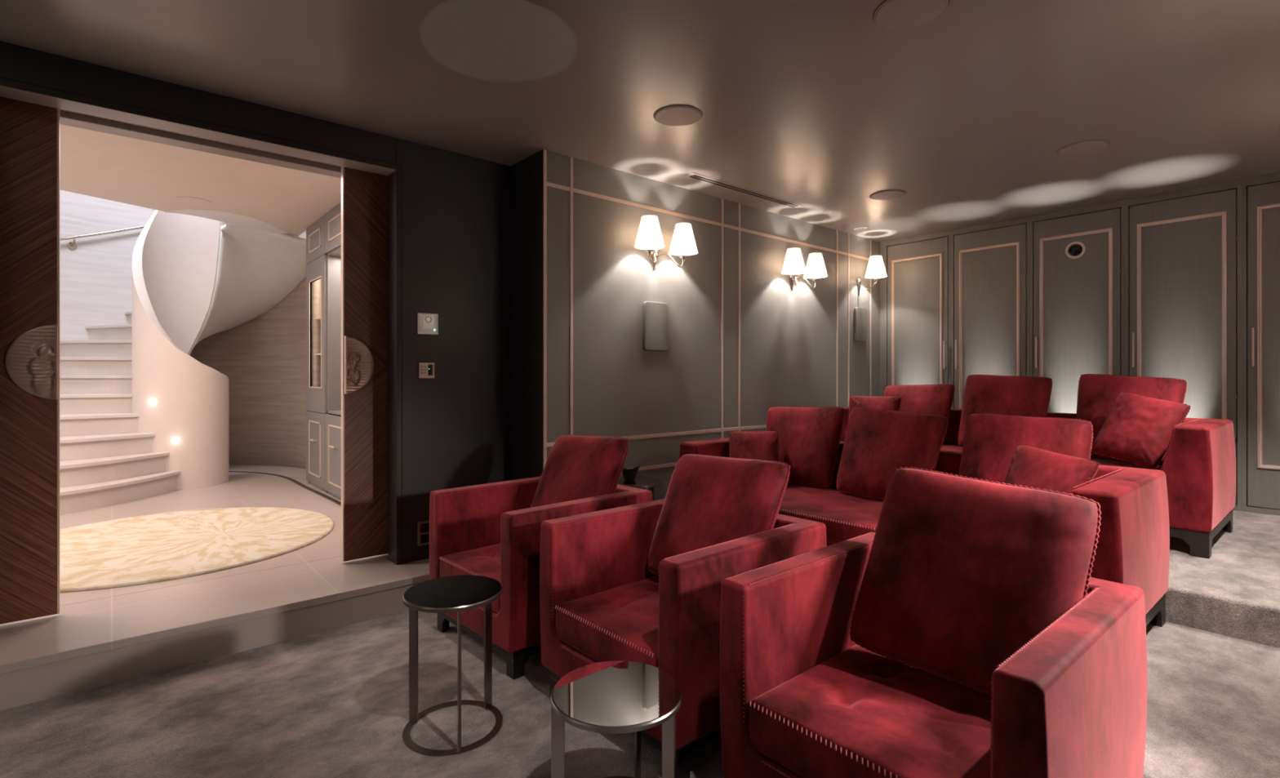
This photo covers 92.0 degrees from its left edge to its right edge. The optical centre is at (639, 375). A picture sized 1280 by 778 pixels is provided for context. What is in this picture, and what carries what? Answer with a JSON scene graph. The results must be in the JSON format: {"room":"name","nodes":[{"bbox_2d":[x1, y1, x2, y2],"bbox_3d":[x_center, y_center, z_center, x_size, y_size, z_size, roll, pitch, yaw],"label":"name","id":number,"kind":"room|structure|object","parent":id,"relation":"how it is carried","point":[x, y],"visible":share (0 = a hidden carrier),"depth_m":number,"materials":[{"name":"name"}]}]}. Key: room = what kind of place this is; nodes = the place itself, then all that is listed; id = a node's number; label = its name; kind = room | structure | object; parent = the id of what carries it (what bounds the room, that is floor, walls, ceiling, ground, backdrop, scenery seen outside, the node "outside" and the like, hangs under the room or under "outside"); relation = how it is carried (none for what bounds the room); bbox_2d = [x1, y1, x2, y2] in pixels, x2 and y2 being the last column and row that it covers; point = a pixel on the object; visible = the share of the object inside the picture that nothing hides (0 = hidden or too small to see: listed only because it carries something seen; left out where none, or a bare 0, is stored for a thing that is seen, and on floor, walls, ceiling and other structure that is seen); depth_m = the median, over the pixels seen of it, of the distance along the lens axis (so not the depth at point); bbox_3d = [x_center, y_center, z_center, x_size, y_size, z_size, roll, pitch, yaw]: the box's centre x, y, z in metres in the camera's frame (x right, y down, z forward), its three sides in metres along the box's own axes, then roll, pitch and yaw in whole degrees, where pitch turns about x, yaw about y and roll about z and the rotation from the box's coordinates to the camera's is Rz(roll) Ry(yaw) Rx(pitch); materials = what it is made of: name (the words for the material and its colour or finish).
{"room":"home theater","nodes":[
{"label":"home theater","id":0,"kind":"room"},
{"bbox_2d":[60,190,155,460],"bbox_3d":[-5.867,-1.350,5.744,0.913,5.200,2.839,0,0,-7],"label":"wall","id":1,"kind":"structure","parent":0,"point":[96,275],"depth_m":6.78,"materials":[{"name":"white paint"}]},
{"bbox_2d":[60,224,145,249],"bbox_3d":[-5.923,-1.480,6.561,0.317,0.651,1.600,0,0,31],"label":"handrail","id":2,"kind":"object","parent":1,"relation":"attached to","point":[71,245],"visible":0.55,"depth_m":6.69,"materials":[{"name":"silver metal"}]},
{"bbox_2d":[60,124,341,235],"bbox_3d":[-4.052,-1.520,3.897,4.100,0.100,3.510,0,0,-41],"label":"ceiling","id":3,"kind":"structure","parent":0,"point":[96,164],"depth_m":4.68,"materials":[{"name":"paint"}]},
{"bbox_2d":[176,196,212,205],"bbox_3d":[-3.754,-1.467,5.211,0.250,0.006,0.250,0,0,-41],"label":"ceiling speaker","id":4,"kind":"object","parent":3,"relation":"attached to","point":[190,200],"visible":1,"depth_m":5.20,"materials":[{"name":"paint"}]},
{"bbox_2d":[0,465,429,711],"bbox_3d":[-4.097,1.212,5.105,5.600,0.275,6.515,0,0,-41],"label":"floor","id":5,"kind":"structure","parent":0,"point":[82,628],"depth_m":2.95,"materials":[{"name":"beige stone"}]},
{"bbox_2d":[60,209,306,515],"bbox_3d":[-4.872,-0.843,5.997,3.081,3.935,2.764,0,0,-41],"label":"staircase","id":6,"kind":"structure","parent":5,"relation":"on","point":[195,278],"depth_m":5.98,"materials":[{"name":"beige stone"}]},
{"bbox_2d":[149,399,155,404],"bbox_3d":[-4.524,0.250,5.734,0.048,0.048,0.005,0,0,-1],"label":"step light","id":7,"kind":"object","parent":6,"relation":"attached to","point":[152,402],"depth_m":5.73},
{"bbox_2d":[172,437,178,443],"bbox_3d":[-4.343,0.610,5.783,0.048,0.048,0.005,0,0,-29],"label":"step light","id":8,"kind":"object","parent":6,"relation":"attached to","point":[175,440],"depth_m":5.78,"materials":[{"name":"white"}]},
{"bbox_2d":[60,506,333,592],"bbox_3d":[-3.058,1.066,4.003,1.934,0.018,1.934,0,0,-41],"label":"round rug","id":9,"kind":"object","parent":5,"relation":"on","point":[149,548],"visible":0.91,"depth_m":3.87,"materials":[{"name":"beige carpet"}]},
{"bbox_2d":[228,471,341,506],"bbox_3d":[-3.280,1.074,5.430,0.888,0.001,4.519,0,0,-41],"label":"trim","id":10,"kind":"structure","parent":5,"relation":"on","point":[337,502],"depth_m":5.94,"materials":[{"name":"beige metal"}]},
{"bbox_2d":[306,215,327,492],"bbox_3d":[-2.989,-0.198,6.025,0.395,2.545,0.715,0,0,-41],"label":"wall panel","id":11,"kind":"object","parent":5,"relation":"on","point":[316,257],"visible":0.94,"depth_m":5.88,"materials":[{"name":"beige paint"}]},
{"bbox_2d":[324,203,341,500],"bbox_3d":[-2.521,-0.198,5.478,0.395,2.545,0.715,0,0,-41],"label":"wall panel","id":12,"kind":"object","parent":5,"relation":"on","point":[333,218],"visible":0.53,"depth_m":5.63,"materials":[{"name":"beige paint"}]},
{"bbox_2d":[0,40,511,564],"bbox_3d":[-2.265,-0.212,3.004,3.457,2.575,0.390,0,0,-41],"label":"wall","id":13,"kind":"structure","parent":0,"point":[456,207],"depth_m":3.60,"materials":[{"name":"black paint"}]},
{"bbox_2d":[0,97,60,624],"bbox_3d":[-2.891,-0.068,2.486,0.813,2.254,0.079,0,0,-41],"label":"door","id":14,"kind":"structure","parent":13,"relation":"in","point":[30,133],"depth_m":2.69,"materials":[{"name":"brown wood"}]},
{"bbox_2d":[0,85,395,177],"bbox_3d":[-2.127,-1.184,3.125,1.625,0.042,0.390,0,0,-41],"label":"trim","id":15,"kind":"structure","parent":13,"relation":"attached to","point":[73,113],"depth_m":3.05,"materials":[{"name":"black wood"}]},
{"bbox_2d":[0,76,402,564],"bbox_3d":[-1.999,-0.062,2.975,1.693,2.274,0.004,0,0,-41],"label":"trim","id":16,"kind":"structure","parent":13,"relation":"attached to","point":[0,77],"depth_m":3.39,"materials":[{"name":"black wood"}]},
{"bbox_2d":[341,166,387,561],"bbox_3d":[-1.379,-0.068,3.777,0.812,2.254,0.079,0,0,-41],"label":"door","id":17,"kind":"structure","parent":13,"relation":"in","point":[364,194],"depth_m":3.58,"materials":[{"name":"brown wood"}]},
{"bbox_2d":[417,520,429,546],"bbox_3d":[-1.254,0.918,3.601,0.080,0.140,0.014,0,0,-41],"label":"power outlet","id":18,"kind":"object","parent":13,"relation":"attached to","point":[423,526],"visible":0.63,"depth_m":3.59,"materials":[{"name":"brown metal"}]},
{"bbox_2d":[417,362,434,377],"bbox_3d":[-1.245,-0.028,3.608,0.093,0.092,0.016,0,0,-41],"label":"light switch","id":19,"kind":"object","parent":13,"relation":"attached to","point":[425,370],"visible":1,"depth_m":3.60,"materials":[{"name":"brown metal"}]},
{"bbox_2d":[417,312,438,335],"bbox_3d":[-1.239,-0.299,3.613,0.124,0.125,0.016,0,0,-41],"label":"thermostat","id":20,"kind":"object","parent":13,"relation":"attached to","point":[427,323],"visible":1,"depth_m":3.61,"materials":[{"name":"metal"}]},
{"bbox_2d":[190,222,320,484],"bbox_3d":[-4.252,-1.350,6.966,2.649,5.200,0.752,0,0,24],"label":"wall","id":21,"kind":"structure","parent":0,"point":[263,358],"depth_m":7.33,"materials":[{"name":"brown wood"}]},
{"bbox_2d":[164,208,302,238],"bbox_3d":[-3.935,-1.486,6.067,0.680,0.152,1.192,0,0,2],"label":"trim","id":22,"kind":"structure","parent":21,"relation":"attached to","point":[228,217],"depth_m":5.85,"materials":[{"name":"white paint"}]},
{"bbox_2d":[0,610,723,777],"bbox_3d":[-0.643,1.300,1.292,3.700,0.100,3.800,0,0,-41],"label":"floor","id":23,"kind":"structure","parent":0,"point":[334,703],"depth_m":2.22,"materials":[{"name":"grey carpet"}]},
{"bbox_2d":[402,574,502,755],"bbox_3d":[-0.662,1.007,2.200,0.340,0.486,0.340,0,0,-41],"label":"side table","id":24,"kind":"object","parent":23,"relation":"on","point":[451,593],"visible":1,"depth_m":2.22,"materials":[{"name":"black metal"}]},
{"bbox_2d":[429,475,652,679],"bbox_3d":[-0.486,0.909,3.047,0.810,0.682,0.769,0,0,-43],"label":"armchair","id":25,"kind":"object","parent":23,"relation":"on","point":[492,530],"visible":0.52,"depth_m":2.80,"materials":[{"name":"red fabric"}]},
{"bbox_2d":[440,543,500,613],"bbox_3d":[-0.522,0.930,3.014,0.700,0.147,0.567,0,0,-44],"label":"seat cushion","id":26,"kind":"object","parent":25,"relation":"on","point":[475,559],"depth_m":2.90,"materials":[{"name":"red fabric"}]},
{"bbox_2d":[530,434,628,507],"bbox_3d":[-0.337,0.574,3.167,0.320,0.534,0.582,0,0,-45],"label":"cushion","id":27,"kind":"object","parent":25,"relation":"on","point":[577,467],"visible":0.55,"depth_m":3.07,"materials":[{"name":"red fabric"}]},
{"bbox_2d":[551,660,682,777],"bbox_3d":[-0.065,1.067,1.736,0.368,0.366,0.368,0,0,-41],"label":"side table","id":28,"kind":"object","parent":23,"relation":"on","point":[613,696],"visible":1,"depth_m":1.71,"materials":[{"name":"silver metal"}]},
{"bbox_2d":[539,498,826,777],"bbox_3d":[0.164,0.909,2.398,0.815,0.682,0.779,0,0,-42],"label":"armchair","id":29,"kind":"object","parent":23,"relation":"on","point":[600,601],"visible":0.59,"depth_m":2.20,"materials":[{"name":"red fabric"}]},
{"bbox_2d":[555,575,658,667],"bbox_3d":[0.127,0.930,2.366,0.705,0.146,0.577,0,0,-42],"label":"seat cushion","id":30,"kind":"object","parent":29,"relation":"on","point":[616,619],"depth_m":2.24,"materials":[{"name":"red fabric"}]},
{"bbox_2d":[648,453,790,576],"bbox_3d":[0.294,0.589,2.516,0.324,0.502,0.592,0,0,-43],"label":"cushion","id":31,"kind":"object","parent":29,"relation":"on","point":[709,500],"visible":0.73,"depth_m":2.44,"materials":[{"name":"red fabric"}]},
{"bbox_2d":[719,532,1147,777],"bbox_3d":[0.789,0.909,1.694,0.820,0.682,0.804,0,0,-41],"label":"armchair","id":32,"kind":"object","parent":23,"relation":"on","point":[800,698],"visible":0.89,"depth_m":1.56,"materials":[{"name":"red fabric"}]},
{"bbox_2d":[749,644,991,777],"bbox_3d":[0.751,0.930,1.662,0.710,0.147,0.602,0,0,-41],"label":"seat cushion","id":33,"kind":"object","parent":32,"relation":"on","point":[840,710],"depth_m":1.57,"materials":[{"name":"red fabric"}]},
{"bbox_2d":[849,466,1101,697],"bbox_3d":[0.944,0.574,1.793,0.328,0.538,0.599,0,0,-42],"label":"cushion","id":34,"kind":"object","parent":32,"relation":"on","point":[961,572],"visible":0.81,"depth_m":1.72,"materials":[{"name":"red fabric"}]},
{"bbox_2d":[511,149,542,479],"bbox_3d":[-0.703,-0.135,3.831,0.008,2.419,0.381,0,0,-41],"label":"wall","id":35,"kind":"structure","parent":0,"point":[526,175],"depth_m":3.81,"materials":[{"name":"black paint"}]},
{"bbox_2d":[0,0,1279,242],"bbox_3d":[0.779,-1.404,2.934,7.996,0.120,4.450,0,0,-41],"label":"ceiling","id":36,"kind":"structure","parent":0,"point":[967,112],"depth_m":2.83,"materials":[{"name":"grey paint"}]},
{"bbox_2d":[653,104,702,125],"bbox_3d":[0.196,-1.340,3.200,0.257,0.008,0.257,0,0,-41],"label":"ceiling speaker","id":37,"kind":"object","parent":36,"relation":"attached to","point":[678,114],"visible":1,"depth_m":3.18,"materials":[{"name":"metal"}]},
{"bbox_2d":[684,173,803,208],"bbox_3d":[0.796,-1.341,4.534,1.240,0.006,0.084,0,0,-41],"label":"ceiling vent","id":38,"kind":"object","parent":36,"relation":"in","point":[694,175],"visible":1,"depth_m":4.47,"materials":[{"name":"metal"}]},
{"bbox_2d":[853,226,866,230],"bbox_3d":[2.012,-1.340,5.651,0.124,0.008,0.124,0,0,-41],"label":"recessed light","id":39,"kind":"object","parent":36,"relation":"in","point":[862,228],"visible":1,"depth_m":5.64,"materials":[{"name":"white paint"}]},
{"bbox_2d":[869,189,906,199],"bbox_3d":[1.846,-1.340,4.607,0.257,0.008,0.257,0,0,-41],"label":"ceiling speaker","id":40,"kind":"object","parent":36,"relation":"attached to","point":[894,193],"visible":1,"depth_m":4.58,"materials":[{"name":"metal"}]},
{"bbox_2d":[872,0,949,30],"bbox_3d":[0.995,-1.340,2.275,0.257,0.008,0.257,0,0,-41],"label":"ceiling speaker","id":41,"kind":"object","parent":36,"relation":"attached to","point":[892,15],"visible":1,"depth_m":2.28,"materials":[{"name":"metal"}]},
{"bbox_2d":[1056,140,1110,156],"bbox_3d":[2.622,-1.340,3.663,0.257,0.008,0.257,0,0,-41],"label":"ceiling speaker","id":42,"kind":"object","parent":36,"relation":"attached to","point":[1084,148],"visible":1,"depth_m":3.64,"materials":[{"name":"metal"}]},
{"bbox_2d":[546,151,879,500],"bbox_3d":[0.897,-0.047,5.458,4.539,2.594,0.785,0,0,-41],"label":"wall","id":43,"kind":"structure","parent":0,"point":[621,388],"depth_m":4.45,"materials":[{"name":"grey paint"}]},
{"bbox_2d":[542,149,546,470],"bbox_3d":[-0.568,-0.130,3.692,0.020,2.428,0.009,0,0,-41],"label":"trim","id":44,"kind":"structure","parent":43,"relation":"attached to","point":[544,152],"depth_m":3.69,"materials":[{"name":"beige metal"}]},
{"bbox_2d":[569,156,573,435],"bbox_3d":[-0.423,-0.130,3.815,0.020,2.428,0.009,0,0,-41],"label":"trim","id":45,"kind":"structure","parent":43,"relation":"attached to","point":[571,157],"depth_m":3.81,"materials":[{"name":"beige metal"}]},
{"bbox_2d":[626,462,676,471],"bbox_3d":[0.930,0.632,4.971,3.920,0.024,0.008,0,0,-41],"label":"trim","id":46,"kind":"structure","parent":43,"relation":"attached to","point":[664,465],"depth_m":4.27,"materials":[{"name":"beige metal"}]},
{"bbox_2d":[642,301,668,351],"bbox_3d":[0.110,-0.335,4.255,0.225,0.334,0.022,0,0,-41],"label":"wall speaker","id":47,"kind":"object","parent":43,"relation":"attached to","point":[655,314],"visible":1,"depth_m":4.24,"materials":[{"name":"grey fabric"}]},
{"bbox_2d":[546,424,766,446],"bbox_3d":[0.930,0.417,4.971,3.920,0.024,0.008,0,0,-41],"label":"trim","id":48,"kind":"structure","parent":43,"relation":"attached to","point":[676,433],"depth_m":4.46,"materials":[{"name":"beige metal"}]},
{"bbox_2d":[634,214,697,270],"bbox_3d":[0.170,-0.879,4.165,0.513,0.313,0.236,0,0,-41],"label":"wall sconce","id":49,"kind":"object","parent":43,"relation":"attached to","point":[649,238],"visible":1,"depth_m":4.15,"materials":[{"name":"white fabric"}]},
{"bbox_2d":[546,182,869,260],"bbox_3d":[0.930,-1.144,4.971,3.920,0.024,0.008,0,0,-41],"label":"trim","id":50,"kind":"structure","parent":43,"relation":"attached to","point":[550,184],"depth_m":4.47,"materials":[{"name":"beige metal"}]},
{"bbox_2d":[721,198,723,438],"bbox_3d":[0.627,-0.130,4.712,0.020,2.428,0.009,0,0,-41],"label":"trim","id":51,"kind":"structure","parent":43,"relation":"attached to","point":[722,198],"depth_m":4.70,"materials":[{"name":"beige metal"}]},
{"bbox_2d":[738,203,740,431],"bbox_3d":[0.778,-0.130,4.840,0.020,2.428,0.009,0,0,-41],"label":"trim","id":52,"kind":"structure","parent":43,"relation":"attached to","point":[739,203],"depth_m":4.84,"materials":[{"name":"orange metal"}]},
{"bbox_2d":[781,247,827,290],"bbox_3d":[1.370,-0.879,5.189,0.513,0.313,0.236,0,0,-41],"label":"wall sconce","id":53,"kind":"object","parent":43,"relation":"attached to","point":[793,264],"visible":1,"depth_m":5.18,"materials":[{"name":"white fabric"}]},
{"bbox_2d":[836,230,837,406],"bbox_3d":[1.828,-0.130,5.737,0.020,2.428,0.009,0,0,-41],"label":"trim","id":54,"kind":"structure","parent":43,"relation":"attached to","point":[837,230],"depth_m":5.73,"materials":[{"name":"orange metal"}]},
{"bbox_2d":[848,233,849,406],"bbox_3d":[1.977,-0.130,5.865,0.020,2.428,0.009,0,0,-41],"label":"trim","id":55,"kind":"structure","parent":43,"relation":"attached to","point":[848,233],"depth_m":5.86,"materials":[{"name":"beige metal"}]},
{"bbox_2d":[853,306,867,341],"bbox_3d":[2.139,-0.492,5.987,0.210,0.325,0.022,0,0,-41],"label":"wall speaker","id":56,"kind":"object","parent":43,"relation":"attached to","point":[860,314],"visible":1,"depth_m":5.97,"materials":[{"name":"grey fabric"}]},
{"bbox_2d":[870,239,871,396],"bbox_3d":[2.283,-0.130,6.126,0.020,2.428,0.009,0,0,-41],"label":"trim","id":57,"kind":"structure","parent":43,"relation":"attached to","point":[870,239],"depth_m":6.12,"materials":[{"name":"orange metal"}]},
{"bbox_2d":[856,255,887,295],"bbox_3d":[2.224,-0.949,5.903,0.203,0.362,0.260,0,0,-41],"label":"wall sconce","id":58,"kind":"object","parent":43,"relation":"attached to","point":[876,269],"visible":1,"depth_m":5.83,"materials":[{"name":"white fabric"}]},
{"bbox_2d":[1142,620,1279,777],"bbox_3d":[1.287,1.217,2.858,1.420,0.266,3.675,0,0,-41],"label":"floor","id":59,"kind":"structure","parent":0,"point":[1213,699],"depth_m":2.02,"materials":[{"name":"grey carpet"}]},
{"bbox_2d":[617,475,663,501],"bbox_3d":[-0.016,0.842,3.537,0.300,0.483,0.300,0,0,-41],"label":"side table","id":60,"kind":"object","parent":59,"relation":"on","point":[640,482],"visible":0.3,"depth_m":3.48,"materials":[{"name":"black metal"}]},
{"bbox_2d":[622,465,639,480],"bbox_3d":[-0.053,0.563,3.570,0.116,0.075,0.124,0,0,-41],"label":"bowl","id":61,"kind":"object","parent":60,"relation":"on","point":[630,474],"visible":0.95,"depth_m":3.53,"materials":[{"name":"black"}]},
{"bbox_2d":[679,437,1169,626],"bbox_3d":[1.262,0.750,3.275,0.877,0.669,2.243,0,0,-41],"label":"sofa","id":62,"kind":"object","parent":59,"relation":"on","point":[1133,544],"visible":0.18,"depth_m":2.57,"materials":[{"name":"red fabric"}]},
{"bbox_2d":[728,431,779,462],"bbox_3d":[0.706,0.529,3.836,0.333,0.351,0.222,0,0,2],"label":"cushion","id":63,"kind":"object","parent":62,"relation":"on","point":[762,445],"visible":0.49,"depth_m":3.83,"materials":[{"name":"red fabric"}]},
{"bbox_2d":[765,405,844,488],"bbox_3d":[1.015,0.444,3.943,0.227,0.506,0.575,0,0,-40],"label":"cushion","id":64,"kind":"object","parent":62,"relation":"on","point":[809,437],"visible":0.73,"depth_m":3.81,"materials":[{"name":"red fabric"}]},
{"bbox_2d":[778,483,883,543],"bbox_3d":[1.214,0.751,3.235,0.751,0.137,1.774,0,0,-41],"label":"seat cushion","id":65,"kind":"object","parent":62,"relation":"on","point":[845,517],"depth_m":3.19,"materials":[{"name":"red fabric"}]},
{"bbox_2d":[835,406,947,501],"bbox_3d":[1.394,0.445,3.454,0.262,0.515,0.570,0,0,-43],"label":"cushion","id":66,"kind":"object","parent":62,"relation":"on","point":[877,442],"visible":0.79,"depth_m":3.41,"materials":[{"name":"red fabric"}]},
{"bbox_2d":[958,413,1093,483],"bbox_3d":[1.825,0.443,2.971,0.247,0.501,0.552,0,0,-38],"label":"cushion","id":67,"kind":"object","parent":62,"relation":"on","point":[991,441],"visible":0.48,"depth_m":2.97,"materials":[{"name":"red fabric"}]},
{"bbox_2d":[1004,444,1099,493],"bbox_3d":[1.663,0.498,2.588,0.265,0.373,0.357,0,0,-18],"label":"cushion","id":68,"kind":"object","parent":62,"relation":"on","point":[1030,466],"visible":0.47,"depth_m":2.54,"materials":[{"name":"red fabric"}]},
{"bbox_2d":[1165,510,1279,648],"bbox_3d":[2.740,1.141,4.099,2.401,0.417,3.675,0,0,-41],"label":"floor","id":69,"kind":"structure","parent":0,"point":[1234,592],"depth_m":2.76,"materials":[{"name":"grey carpet"}]},
{"bbox_2d":[880,230,951,396],"bbox_3d":[2.823,-0.205,6.130,0.536,2.277,0.695,0,0,-41],"label":"wall panel","id":70,"kind":"object","parent":69,"relation":"on","point":[915,293],"visible":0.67,"depth_m":5.96,"materials":[{"name":"beige paint"}]},
{"bbox_2d":[951,216,1029,408],"bbox_3d":[3.258,-0.205,5.621,0.536,2.277,0.645,0,0,-41],"label":"wall panel","id":71,"kind":"object","parent":69,"relation":"on","point":[990,268],"visible":0.62,"depth_m":5.47,"materials":[{"name":"beige paint"}]},
{"bbox_2d":[840,406,1235,558],"bbox_3d":[2.445,0.599,4.303,0.942,0.669,2.377,0,0,-41],"label":"sofa","id":72,"kind":"object","parent":69,"relation":"on","point":[1198,465],"visible":0.19,"depth_m":3.22,"materials":[{"name":"red fabric"}]},
{"bbox_2d":[848,395,901,419],"bbox_3d":[1.845,0.350,4.906,0.402,0.368,0.215,0,0,34],"label":"cushion","id":73,"kind":"object","parent":72,"relation":"on","point":[889,402],"visible":0.37,"depth_m":4.89,"materials":[{"name":"red fabric"}]},
{"bbox_2d":[884,383,955,444],"bbox_3d":[2.206,0.303,4.968,0.237,0.472,0.573,0,0,-41],"label":"cushion","id":74,"kind":"object","parent":72,"relation":"on","point":[936,399],"visible":0.49,"depth_m":4.87,"materials":[{"name":"red fabric"}]},
{"bbox_2d":[957,374,1052,446],"bbox_3d":[2.618,0.267,4.462,0.265,0.547,0.572,0,0,-38],"label":"cushion","id":75,"kind":"object","parent":72,"relation":"on","point":[1028,396],"visible":0.58,"depth_m":4.42,"materials":[{"name":"red fabric"}]},
{"bbox_2d":[940,444,1162,470],"bbox_3d":[2.398,0.601,4.263,0.816,0.137,1.908,0,0,-41],"label":"seat cushion","id":76,"kind":"object","parent":72,"relation":"on","point":[952,447],"depth_m":3.88,"materials":[{"name":"red fabric"}]},
{"bbox_2d":[1075,373,1186,465],"bbox_3d":[3.082,0.267,3.917,0.260,0.555,0.551,0,0,-39],"label":"cushion","id":77,"kind":"object","parent":72,"relation":"on","point":[1097,393],"visible":0.45,"depth_m":3.95,"materials":[{"name":"red fabric"}]},
{"bbox_2d":[1090,391,1190,468],"bbox_3d":[2.953,0.317,3.663,0.281,0.425,0.403,0,0,-27],"label":"cushion","id":78,"kind":"object","parent":72,"relation":"on","point":[1137,429],"visible":0.95,"depth_m":3.61,"materials":[{"name":"red fabric"}]},
{"bbox_2d":[1029,200,1124,413],"bbox_3d":[3.677,-0.205,5.130,0.536,2.277,0.645,0,0,-41],"label":"wall panel","id":79,"kind":"object","parent":69,"relation":"on","point":[1077,255],"visible":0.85,"depth_m":4.98,"materials":[{"name":"beige paint"}]},
{"bbox_2d":[1124,179,1241,511],"bbox_3d":[4.096,-0.205,4.640,0.536,2.277,0.645,0,0,-41],"label":"wall panel","id":80,"kind":"object","parent":69,"relation":"on","point":[1180,253],"visible":0.73,"depth_m":4.45,"materials":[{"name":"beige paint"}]},
{"bbox_2d":[1241,173,1279,515],"bbox_3d":[4.532,-0.205,4.129,0.536,2.277,0.698,0,0,-41],"label":"wall panel","id":81,"kind":"object","parent":69,"relation":"on","point":[1260,204],"visible":1,"depth_m":4.17,"materials":[{"name":"beige paint"}]},
{"bbox_2d":[1235,195,1278,509],"bbox_3d":[4.033,0.003,5.204,0.100,2.694,3.675,0,0,-41],"label":"wall","id":82,"kind":"structure","parent":0,"point":[1237,195],"depth_m":4.62,"materials":[{"name":"beige paint"}]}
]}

